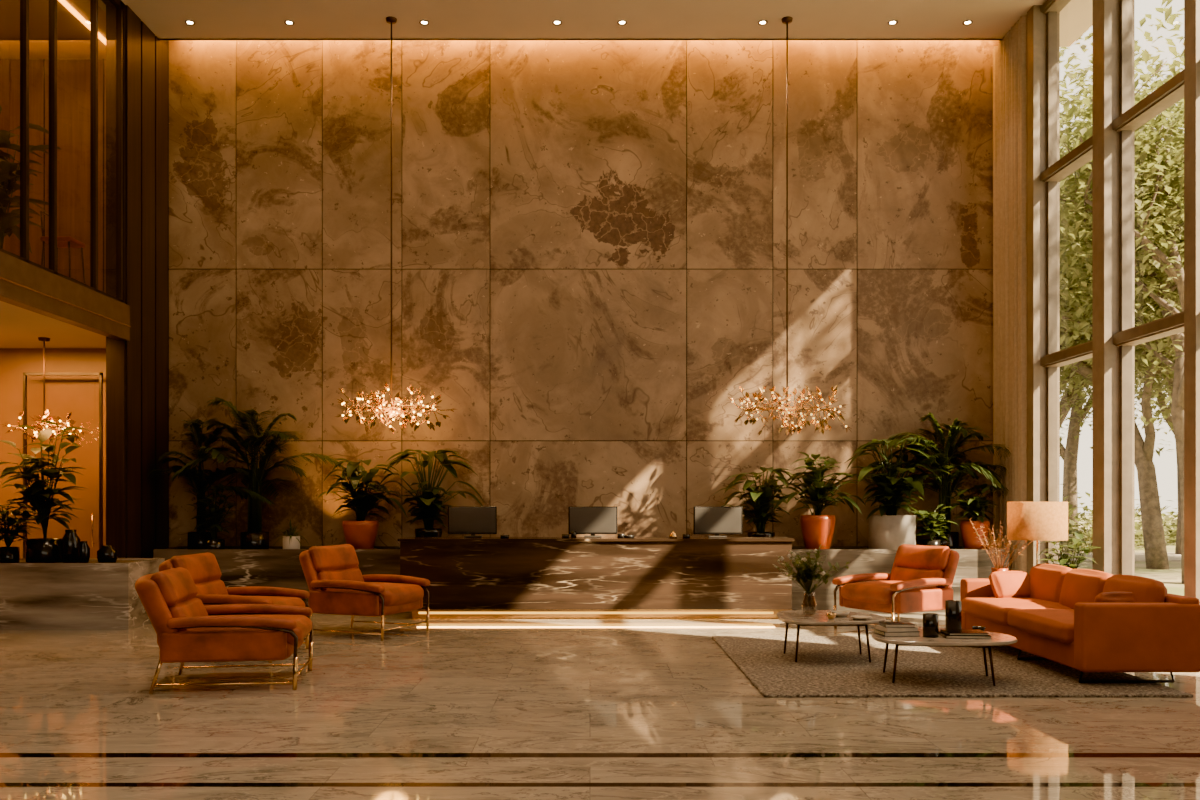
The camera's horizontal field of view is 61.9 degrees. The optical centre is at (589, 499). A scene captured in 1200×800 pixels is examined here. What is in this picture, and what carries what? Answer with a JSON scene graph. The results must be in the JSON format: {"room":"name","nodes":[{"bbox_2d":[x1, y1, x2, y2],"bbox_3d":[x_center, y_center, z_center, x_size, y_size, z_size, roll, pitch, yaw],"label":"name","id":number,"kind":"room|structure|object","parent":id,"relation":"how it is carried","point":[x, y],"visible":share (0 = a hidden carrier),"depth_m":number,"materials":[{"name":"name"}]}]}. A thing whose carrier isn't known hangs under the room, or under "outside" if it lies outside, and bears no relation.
{"room":"hotel lobby","nodes":[
{"label":"hotel lobby","id":0,"kind":"room"},
{"bbox_2d":[0,59,105,557],"bbox_3d":[-8.430,-3.000,11.400,3.540,9.200,8.000,0,0,0],"label":"wall","id":1,"kind":"structure","parent":0,"point":[64,395],"depth_m":15.20,"materials":[{"name":"brown wood"}]},
{"bbox_2d":[23,372,102,557],"bbox_3d":[-7.865,-0.150,14.904,1.170,3.500,0.092,0,0,0],"label":"glazed door","id":2,"kind":"structure","parent":1,"relation":"in","point":[25,374],"depth_m":14.90,"materials":[{"name":"metal"}]},
{"bbox_2d":[0,0,105,58],"bbox_3d":[-8.330,-6.760,11.400,3.340,0.180,7.600,0,0,0],"label":"ceiling","id":3,"kind":"structure","parent":0,"point":[73,16],"depth_m":14.27,"materials":[{"name":"paint"}]},
{"bbox_2d":[102,0,167,557],"bbox_3d":[-6.522,-3.000,5.500,0.275,9.200,19.400,0,0,0],"label":"wall","id":4,"kind":"structure","parent":0,"point":[136,368],"depth_m":14.14,"materials":[{"name":"brown wood"}]},
{"bbox_2d":[0,0,123,302],"bbox_3d":[-6.445,-4.755,10.680,0.070,4.150,6.160,0,0,0],"label":"window","id":5,"kind":"structure","parent":4,"relation":"in","point":[24,4],"depth_m":12.01,"materials":[{"name":"clear glass"}]},
{"bbox_2d":[0,251,130,347],"bbox_3d":[-8.170,-2.440,11.400,3.660,0.480,7.600,0,0,0],"label":"balcony slab","id":6,"kind":"object","parent":4,"relation":"attached to","point":[35,302],"visible":0.79,"depth_m":12.61,"materials":[{"name":"paint"}]},
{"bbox_2d":[0,106,61,252],"bbox_3d":[-7.317,-3.665,12.386,1.338,2.131,1.261,0,0,-34],"label":"fig","id":7,"kind":"object","parent":6,"relation":"on","point":[10,172],"visible":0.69,"depth_m":12.27,"materials":[{"name":"green plant"}]},
{"bbox_2d":[0,337,88,442],"bbox_3d":[-7.790,-1.556,14.229,1.108,1.488,0.517,0,0,0],"label":"chandelier","id":8,"kind":"object","parent":6,"relation":"hanging from","point":[44,339],"visible":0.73,"depth_m":14.19,"materials":[{"name":"brown metal"}]},
{"bbox_2d":[40,211,85,283],"bbox_3d":[-6.850,-3.154,13.000,0.426,1.109,0.426,0,0,0],"label":"bar stool","id":9,"kind":"object","parent":6,"relation":"on","point":[68,242],"visible":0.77,"depth_m":12.85,"materials":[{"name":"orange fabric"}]},
{"bbox_2d":[168,40,999,547],"bbox_3d":[0.035,-3.000,15.350,13.090,9.200,0.300,0,0,0],"label":"wall","id":10,"kind":"structure","parent":0,"point":[589,236],"depth_m":15.20,"materials":[{"name":"stone"}]},
{"bbox_2d":[121,0,1046,39],"bbox_3d":[-0.040,-7.315,5.650,13.140,0.970,19.700,0,0,0],"label":"ceiling","id":11,"kind":"structure","parent":0,"point":[213,19],"depth_m":14.18,"materials":[{"name":"paint"}]},
{"bbox_2d":[185,20,194,24],"bbox_3d":[-5.711,-6.824,14.279,0.129,0.013,0.120,0,0,0],"label":"recessed light","id":12,"kind":"object","parent":11,"relation":"in","point":[189,22],"depth_m":14.29,"materials":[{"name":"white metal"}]},
{"bbox_2d":[284,20,293,24],"bbox_3d":[-4.298,-6.824,14.279,0.129,0.013,0.120,0,0,0],"label":"recessed light","id":13,"kind":"object","parent":11,"relation":"in","point":[288,22],"depth_m":14.29,"materials":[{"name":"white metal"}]},
{"bbox_2d":[335,16,455,433],"bbox_3d":[-2.760,-3.877,14.221,1.760,5.906,0.836,0,0,0],"label":"chandelier","id":14,"kind":"object","parent":11,"relation":"hanging from","point":[379,407],"visible":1,"depth_m":14.19,"materials":[{"name":"brown metal"}]},
{"bbox_2d":[419,20,428,24],"bbox_3d":[-2.370,-6.824,14.279,0.129,0.013,0.120,0,0,0],"label":"recessed light","id":15,"kind":"object","parent":11,"relation":"in","point":[424,22],"depth_m":14.29,"materials":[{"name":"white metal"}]},
{"bbox_2d":[552,20,561,24],"bbox_3d":[-0.472,-6.824,14.279,0.130,0.013,0.120,0,0,0],"label":"recessed light","id":16,"kind":"object","parent":11,"relation":"in","point":[554,23],"depth_m":14.29,"materials":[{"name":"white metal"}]},
{"bbox_2d":[617,20,626,24],"bbox_3d":[0.457,-6.824,14.279,0.130,0.013,0.120,0,0,0],"label":"recessed light","id":17,"kind":"object","parent":11,"relation":"in","point":[624,22],"depth_m":14.29,"materials":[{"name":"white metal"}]},
{"bbox_2d":[758,20,767,24],"bbox_3d":[2.470,-6.824,14.279,0.129,0.013,0.120,0,0,0],"label":"recessed light","id":18,"kind":"object","parent":11,"relation":"in","point":[761,22],"depth_m":14.29,"materials":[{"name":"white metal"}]},
{"bbox_2d":[727,16,850,434],"bbox_3d":[2.827,-3.861,14.231,1.744,5.937,0.971,0,0,0],"label":"chandelier","id":19,"kind":"object","parent":11,"relation":"hanging from","point":[786,20],"visible":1,"depth_m":14.19,"materials":[{"name":"brown metal"}]},
{"bbox_2d":[888,20,897,24],"bbox_3d":[4.326,-6.824,14.279,0.129,0.013,0.120,0,0,0],"label":"recessed light","id":20,"kind":"object","parent":11,"relation":"in","point":[893,22],"depth_m":14.29,"materials":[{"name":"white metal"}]},
{"bbox_2d":[963,20,972,24],"bbox_3d":[5.397,-6.824,14.279,0.129,0.013,0.120,0,0,0],"label":"recessed light","id":21,"kind":"object","parent":11,"relation":"in","point":[967,22],"depth_m":14.29,"materials":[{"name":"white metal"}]},
{"bbox_2d":[993,16,1026,572],"bbox_3d":[6.133,-2.620,14.590,0.122,8.400,1.100,0,0,0],"label":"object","id":22,"kind":"object","parent":11,"relation":"hanging from","point":[1010,55],"visible":0.77,"depth_m":14.51,"materials":[{"name":"beige fabric"}]},
{"bbox_2d":[0,613,1199,799],"bbox_3d":[-2.735,1.650,5.650,18.530,0.100,19.700,0,0,0],"label":"floor","id":23,"kind":"structure","parent":0,"point":[456,709],"depth_m":7.09,"materials":[{"name":"stone"}]},
{"bbox_2d":[0,558,164,629],"bbox_3d":[-6.700,1.190,12.875,2.000,0.820,1.050,0,0,0],"label":"planter","id":24,"kind":"object","parent":23,"relation":"on","point":[93,595],"visible":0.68,"depth_m":12.35,"materials":[{"name":"stone"}]},
{"bbox_2d":[0,502,41,562],"bbox_3d":[-7.392,0.384,12.764,0.792,0.832,0.648,0,0,0],"label":"leafy shrub","id":25,"kind":"object","parent":24,"relation":"on","point":[8,554],"visible":0.97,"depth_m":12.70,"materials":[{"name":"green plant"}]},
{"bbox_2d":[0,421,88,562],"bbox_3d":[-7.076,-0.101,12.828,1.274,1.801,0.924,0,0,0],"label":"potted plant","id":26,"kind":"object","parent":24,"relation":"on","point":[40,550],"visible":0.99,"depth_m":12.77,"materials":[{"name":"green plant"}]},
{"bbox_2d":[61,530,79,562],"bbox_3d":[-6.620,0.590,12.750,0.220,0.420,0.220,0,0,0],"label":"vase","id":27,"kind":"object","parent":24,"relation":"on","point":[70,541],"visible":0.94,"depth_m":12.67,"materials":[{"name":"black ceramic"}]},
{"bbox_2d":[77,541,89,562],"bbox_3d":[-6.380,0.660,12.600,0.140,0.280,0.140,0,0,0],"label":"vase","id":28,"kind":"object","parent":24,"relation":"on","point":[83,550],"visible":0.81,"depth_m":12.55,"materials":[{"name":"black ceramic"}]},
{"bbox_2d":[97,545,117,562],"bbox_3d":[-6.130,0.690,12.700,0.240,0.220,0.240,0,0,0],"label":"vase","id":29,"kind":"object","parent":24,"relation":"on","point":[107,553],"visible":0.98,"depth_m":12.62,"materials":[{"name":"black ceramic"}]},
{"bbox_2d":[135,567,312,692],"bbox_3d":[-3.210,1.106,8.793,1.428,0.993,1.074,0,0,-8],"label":"lounge chair","id":30,"kind":"object","parent":23,"relation":"on","point":[187,630],"visible":1,"depth_m":8.35,"materials":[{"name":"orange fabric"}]},
{"bbox_2d":[159,552,309,662],"bbox_3d":[-3.707,1.083,10.356,1.336,1.040,1.037,0,0,7],"label":"lounge chair","id":31,"kind":"object","parent":23,"relation":"on","point":[204,569],"visible":0.47,"depth_m":10.44,"materials":[{"name":"orange fabric"}]},
{"bbox_2d":[153,546,411,612],"bbox_3d":[-4.050,1.150,14.660,4.300,0.900,0.920,0,0,0],"label":"planter","id":32,"kind":"object","parent":23,"relation":"on","point":[275,566],"visible":0.21,"depth_m":14.20,"materials":[{"name":"stone"}]},
{"bbox_2d":[148,417,274,548],"bbox_3d":[-5.475,-0.255,14.587,1.730,1.950,1.144,0,0,0],"label":"potted palm","id":33,"kind":"object","parent":32,"relation":"on","point":[195,539],"visible":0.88,"depth_m":14.52,"materials":[{"name":"green plant"}]},
{"bbox_2d":[185,480,241,548],"bbox_3d":[-5.384,0.215,14.387,0.659,1.011,0.658,0,0,42],"label":"leafy shrub","id":34,"kind":"object","parent":32,"relation":"on","point":[213,525],"visible":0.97,"depth_m":14.36,"materials":[{"name":"green plant"}]},
{"bbox_2d":[170,396,342,548],"bbox_3d":[-4.816,-0.383,14.559,2.396,2.206,1.223,0,0,0],"label":"potted palm","id":35,"kind":"object","parent":32,"relation":"on","point":[254,538],"visible":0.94,"depth_m":14.56,"materials":[{"name":"green plant"}]},
{"bbox_2d":[273,519,307,548],"bbox_3d":[-4.332,0.492,14.402,0.612,0.456,0.714,0,0,0],"label":"potted grass","id":36,"kind":"object","parent":32,"relation":"on","point":[292,541],"depth_m":14.31,"materials":[{"name":"white ceramic"}]},
{"bbox_2d":[318,458,406,548],"bbox_3d":[-3.285,0.060,14.541,1.183,1.319,0.905,0,0,-27],"label":"rubber plant","id":37,"kind":"object","parent":32,"relation":"on","point":[360,533],"visible":0.99,"depth_m":14.40,"materials":[{"name":"green plant"}]},
{"bbox_2d":[378,449,483,536],"bbox_3d":[-2.338,-0.014,14.632,1.354,1.468,1.224,0,0,29],"label":"potted palm","id":38,"kind":"object","parent":32,"relation":"on","point":[427,510],"visible":0.99,"depth_m":14.57,"materials":[{"name":"green plant"}]},
{"bbox_2d":[299,544,429,640],"bbox_3d":[-2.764,1.078,12.070,1.382,1.050,1.056,0,0,24],"label":"lounge chair","id":39,"kind":"object","parent":23,"relation":"on","point":[336,583],"visible":0.98,"depth_m":11.80,"materials":[{"name":"orange fabric"}]},
{"bbox_2d":[398,537,794,618],"bbox_3d":[0.080,1.058,13.725,5.280,1.085,0.850,0,0,0],"label":"reception desk","id":40,"kind":"object","parent":23,"relation":"on","point":[469,577],"visible":0.83,"depth_m":13.33,"materials":[{"name":"stone"}]},
{"bbox_2d":[448,506,496,536],"bbox_3d":[-1.610,0.301,13.754,0.670,0.425,0.213,0,0,0],"label":"computer monitor","id":41,"kind":"object","parent":40,"relation":"on","point":[472,520],"visible":1,"depth_m":13.66,"materials":[{"name":"black plastic"}]},
{"bbox_2d":[568,506,616,536],"bbox_3d":[0.040,0.301,13.754,0.670,0.425,0.213,0,0,0],"label":"computer monitor","id":42,"kind":"object","parent":40,"relation":"on","point":[592,520],"visible":0.98,"depth_m":13.66,"materials":[{"name":"black plastic"}]},
{"bbox_2d":[500,531,689,537],"bbox_3d":[0.070,0.468,13.500,2.560,0.090,0.140,0,0,0],"label":"accessories","id":43,"kind":"object","parent":40,"relation":"on","point":[573,533],"visible":1,"depth_m":13.46,"materials":[{"name":"black ceramic"}]},
{"bbox_2d":[669,531,676,537],"bbox_3d":[1.120,0.463,13.450,0.110,0.100,0.108,0,0,0],"label":"bell","id":44,"kind":"object","parent":40,"relation":"on","point":[673,534],"visible":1,"depth_m":13.41,"materials":[{"name":"gold metal"}]},
{"bbox_2d":[693,506,742,536],"bbox_3d":[1.750,0.301,13.754,0.670,0.425,0.213,0,0,0],"label":"computer monitor","id":45,"kind":"object","parent":40,"relation":"on","point":[716,520],"visible":1,"depth_m":13.66,"materials":[{"name":"black plastic"}]},
{"bbox_2d":[792,546,896,612],"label":"planter","id":46,"kind":"object","parent":23,"relation":"on","point":[862,559],"depth_m":14.20,"materials":[{"name":"stone"}]},
{"bbox_2d":[713,467,806,536],"bbox_3d":[2.490,0.122,14.664,1.126,1.197,1.113,0,0,41],"label":"philodendron","id":47,"kind":"object","parent":46,"relation":"on","point":[760,503],"visible":0.96,"depth_m":14.54,"materials":[{"name":"green plant"}]},
{"bbox_2d":[773,452,864,548],"bbox_3d":[3.337,0.009,14.512,1.296,1.423,0.962,0,0,14],"label":"rubber plant","id":48,"kind":"object","parent":46,"relation":"on","point":[817,529],"visible":0.99,"depth_m":14.38,"materials":[{"name":"green plant"}]},
{"bbox_2d":[828,439,951,550],"bbox_3d":[4.330,-0.089,14.457,1.716,1.619,1.085,0,0,0],"label":"potted plant","id":49,"kind":"object","parent":46,"relation":"on","point":[891,530],"visible":0.98,"depth_m":14.34,"materials":[{"name":"plant"}]},
{"bbox_2d":[832,544,959,627],"bbox_3d":[3.861,1.087,12.445,1.382,1.031,1.056,0,0,-32],"label":"lounge chair","id":50,"kind":"object","parent":23,"relation":"on","point":[921,578],"visible":0.97,"depth_m":12.25,"materials":[{"name":"orange fabric"}]},
{"bbox_2d":[712,636,1192,696],"bbox_3d":[3.150,1.588,9.850,3.480,0.024,3.500,0,0,0],"label":"rug","id":51,"kind":"object","parent":23,"relation":"on","point":[825,666],"visible":0.7,"depth_m":9.14,"materials":[{"name":"brown carpet"}]},
{"bbox_2d":[776,610,885,661],"bbox_3d":[2.387,1.365,9.998,1.050,0.419,1.058,0,0,0],"label":"coffee table","id":52,"kind":"object","parent":51,"relation":"on","point":[808,618],"visible":0.88,"depth_m":9.72,"materials":[{"name":"stone"}]},
{"bbox_2d":[774,544,849,613],"bbox_3d":[2.206,0.786,9.963,0.711,0.717,0.756,0,0,22],"label":"flower vase","id":53,"kind":"object","parent":52,"relation":"on","point":[809,574],"visible":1,"depth_m":9.92,"materials":[{"name":"clear glass"}]},
{"bbox_2d":[826,612,835,618],"bbox_3d":[2.340,1.125,9.700,0.100,0.060,0.100,0,0,0],"label":"cup","id":54,"kind":"object","parent":52,"relation":"on","point":[831,615],"visible":1,"depth_m":9.67,"materials":[{"name":"gold metal"}]},
{"bbox_2d":[831,611,849,616],"bbox_3d":[2.480,1.130,9.900,0.180,0.050,0.180,0,0,0],"label":"bowl","id":55,"kind":"object","parent":52,"relation":"on","point":[838,613],"visible":0.86,"depth_m":9.85,"materials":[{"name":"white ceramic"}]},
{"bbox_2d":[851,615,871,619],"bbox_3d":[2.620,1.140,9.660,0.200,0.030,0.200,0,0,0],"label":"dish","id":56,"kind":"object","parent":52,"relation":"on","point":[857,617],"visible":1,"depth_m":9.67,"materials":[{"name":"white ceramic"}]},
{"bbox_2d":[872,627,1016,685],"bbox_3d":[3.093,1.380,8.812,1.212,0.389,1.017,0,0,9],"label":"coffee table","id":57,"kind":"object","parent":51,"relation":"on","point":[998,639],"visible":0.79,"depth_m":8.50,"materials":[{"name":"stone"}]},
{"bbox_2d":[874,621,919,636],"bbox_3d":[2.700,1.133,8.800,0.320,0.105,0.249,0,0,-6],"label":"book stack","id":58,"kind":"object","parent":57,"relation":"on","point":[885,628],"visible":1,"depth_m":8.70,"materials":[{"name":"beige paper"}]},
{"bbox_2d":[923,613,938,637],"bbox_3d":[2.950,1.085,8.660,0.130,0.200,0.130,0,0,0],"label":"candle holder","id":59,"kind":"object","parent":57,"relation":"on","point":[930,620],"visible":1,"depth_m":8.61,"materials":[{"name":"black glass"}]},
{"bbox_2d":[945,600,961,629],"bbox_3d":[3.300,1.050,9.080,0.140,0.270,0.140,0,0,0],"label":"candle holder","id":60,"kind":"object","parent":57,"relation":"on","point":[953,608],"visible":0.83,"depth_m":9.02,"materials":[{"name":"black glass"}]},
{"bbox_2d":[939,629,991,638],"bbox_3d":[3.250,1.163,8.680,0.380,0.045,0.280,0,0,6],"label":"book stack","id":61,"kind":"object","parent":57,"relation":"on","point":[952,634],"visible":0.9,"depth_m":8.56,"materials":[{"name":"black paper"}]},
{"bbox_2d":[972,626,985,630],"bbox_3d":[3.480,1.160,8.950,0.120,0.050,0.120,0,0,0],"label":"bowl","id":62,"kind":"object","parent":61,"relation":"on","point":[982,628],"visible":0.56,"depth_m":8.92,"materials":[{"name":"black ceramic"}]},
{"bbox_2d":[960,564,1199,682],"bbox_3d":[4.633,1.131,9.850,1.094,0.890,2.820,0,0,0],"label":"sofa","id":63,"kind":"object","parent":51,"relation":"on","point":[1083,620],"visible":0.97,"depth_m":8.74,"materials":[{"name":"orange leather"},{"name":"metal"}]},
{"bbox_2d":[950,546,1008,599],"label":"planter","id":64,"kind":"object","parent":23,"relation":"on","point":[975,563],"depth_m":14.20,"materials":[{"name":"stone"}]},
{"bbox_2d":[911,504,957,545],"bbox_3d":[4.930,0.390,14.416,0.669,0.660,0.449,0,0,0],"label":"leafy shrub","id":65,"kind":"object","parent":64,"relation":"on","point":[933,529],"visible":0.98,"depth_m":14.37,"materials":[{"name":"green plant"}]},
{"bbox_2d":[865,412,1011,548],"bbox_3d":[5.065,-0.280,14.576,1.970,2.000,1.189,0,0,0],"label":"potted palm","id":66,"kind":"object","parent":64,"relation":"on","point":[953,537],"visible":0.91,"depth_m":14.58,"materials":[{"name":"green plant"}]},
{"bbox_2d":[948,483,997,548],"bbox_3d":[5.525,0.240,14.443,0.753,0.961,0.554,0,0,-12],"label":"potted flower","id":67,"kind":"object","parent":64,"relation":"on","point":[970,541],"visible":0.97,"depth_m":14.33,"materials":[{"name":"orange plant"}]},
{"bbox_2d":[969,519,1031,571],"bbox_3d":[5.160,0.900,12.451,0.770,1.400,0.838,0,0,0],"label":"vase","id":68,"kind":"object","parent":23,"relation":"on","point":[999,561],"visible":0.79,"depth_m":12.51,"materials":[{"name":"ceramic"}]},
{"bbox_2d":[1007,502,1067,563],"bbox_3d":[5.300,0.810,11.850,0.660,1.580,0.660,0,0,0],"label":"floor lamp","id":69,"kind":"object","parent":23,"relation":"on","point":[1030,521],"visible":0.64,"depth_m":11.57,"materials":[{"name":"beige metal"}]},
{"bbox_2d":[1034,530,1100,568],"bbox_3d":[5.653,0.928,11.941,0.795,1.344,0.800,0,0,0],"label":"leafy shrub","id":70,"kind":"object","parent":23,"relation":"on","point":[1064,558],"visible":0.41,"depth_m":11.98,"materials":[{"name":"green plant"}]},
{"bbox_2d":[1060,0,1091,46],"bbox_3d":[6.980,-7.160,5.650,0.900,0.280,19.700,0,0,0],"label":"roof overhang","id":71,"kind":"object","parent":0,"point":[1076,16],"visible":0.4,"depth_m":14.64,"materials":[{"name":"paint"}]},
{"bbox_2d":[1063,514,1183,595],"bbox_3d":[15.000,1.860,30.000,150.000,0.280,180.000,0,0,0],"label":"ground","id":72,"kind":"structure","parent":0,"point":[1171,577],"depth_m":24.40,"materials":[{"name":"beige concrete"}]},
{"bbox_2d":[1060,339,1091,524],"bbox_3d":[24.661,-7.715,47.455,18.319,18.954,15.505,0,0,21],"label":"tree","id":73,"kind":"object","parent":72,"relation":"on","point":[1070,465],"visible":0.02,"depth_m":49.62,"materials":[{"name":"green plant"}]},
{"bbox_2d":[1060,81,1165,448],"bbox_3d":[19.588,-6.178,34.142,17.920,15.933,15.448,0,0,-9],"label":"tree","id":74,"kind":"object","parent":72,"relation":"on","point":[1071,401],"visible":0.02,"depth_m":36.02,"materials":[{"name":"green plant"}]},
{"bbox_2d":[1060,484,1177,553],"bbox_3d":[27.077,0.606,43.031,42.271,2.641,5.022,0,0,-40],"label":"hedge","id":75,"kind":"object","parent":72,"relation":"on","point":[1170,534],"visible":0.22,"depth_m":34.82,"materials":[{"name":"green plant"}]},
{"bbox_2d":[1060,553,1180,560],"bbox_3d":[33.300,1.690,18.000,53.400,0.060,44.000,0,0,0],"label":"pavement","id":76,"kind":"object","parent":72,"relation":"on","point":[1138,556],"depth_m":29.73,"materials":[{"name":"beige concrete"}]},
{"bbox_2d":[1060,25,1183,553],"bbox_3d":[14.846,-5.517,30.396,14.161,14.605,16.426,0,0,44],"label":"tree","id":77,"kind":"object","parent":76,"relation":"on","point":[1170,382],"visible":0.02,"depth_m":30.84,"materials":[{"name":"green plant"}]},
{"bbox_2d":[1060,108,1180,568],"bbox_3d":[13.418,-4.856,28.275,14.933,13.277,12.873,0,0,40],"label":"tree","id":78,"kind":"object","parent":72,"relation":"on","point":[1156,557],"visible":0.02,"depth_m":24.90,"materials":[{"name":"green plant"}]},
{"bbox_2d":[1071,377,1169,451],"bbox_3d":[25.764,-7.084,42.988,14.471,17.690,17.098,0,0,11],"label":"tree","id":79,"kind":"object","parent":72,"relation":"on","point":[1136,377],"visible":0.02,"depth_m":46.55,"materials":[{"name":"green plant"}]},
{"bbox_2d":[1060,0,1183,583],"bbox_3d":[10.674,-4.560,20.805,12.213,12.636,10.336,0,0,-45],"label":"tree","id":80,"kind":"object","parent":72,"relation":"on","point":[1157,194],"visible":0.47,"depth_m":19.64,"materials":[{"name":"green plant"}]},
{"bbox_2d":[1060,100,1183,458],"bbox_3d":[14.183,-4.560,29.490,10.336,12.636,12.213,0,0,19],"label":"tree","id":81,"kind":"object","parent":72,"relation":"on","point":[1070,332],"visible":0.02,"depth_m":26.88,"materials":[{"name":"green plant"}]},
{"bbox_2d":[1069,258,1174,418],"bbox_3d":[16.823,-3.929,25.568,10.992,11.372,9.303,0,0,29],"label":"tree","id":82,"kind":"object","parent":72,"relation":"on","point":[1157,404],"visible":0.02,"depth_m":25.95,"materials":[{"name":"green plant"}]},
{"bbox_2d":[1090,118,1173,444],"bbox_3d":[24.718,-6.453,36.503,15.877,16.427,13.437,0,0,-14],"label":"tree","id":83,"kind":"object","parent":72,"relation":"on","point":[1169,418],"visible":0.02,"depth_m":37.88,"materials":[{"name":"green plant"}]},
{"bbox_3d":[6.405,-3.000,5.510,0.250,9.200,19.420,0,0,0],"label":"wall","id":84,"kind":"structure","parent":0,"visible":0},
{"bbox_2d":[1027,0,1199,600],"bbox_3d":[6.300,-2.615,11.150,0.360,8.430,5.700,0,0,0],"label":"window","id":85,"kind":"structure","parent":84,"relation":"in","point":[1130,118],"depth_m":11.90,"materials":[{"name":"brown metal"}]},
{"bbox_2d":[1041,0,1091,563],"bbox_3d":[6.340,-2.615,12.990,0.240,8.430,1.620,0,0,0],"label":"window","id":86,"kind":"structure","parent":85,"relation":"attached to","point":[1056,171],"depth_m":13.74,"materials":[{"name":"brown metal"}]}
]}

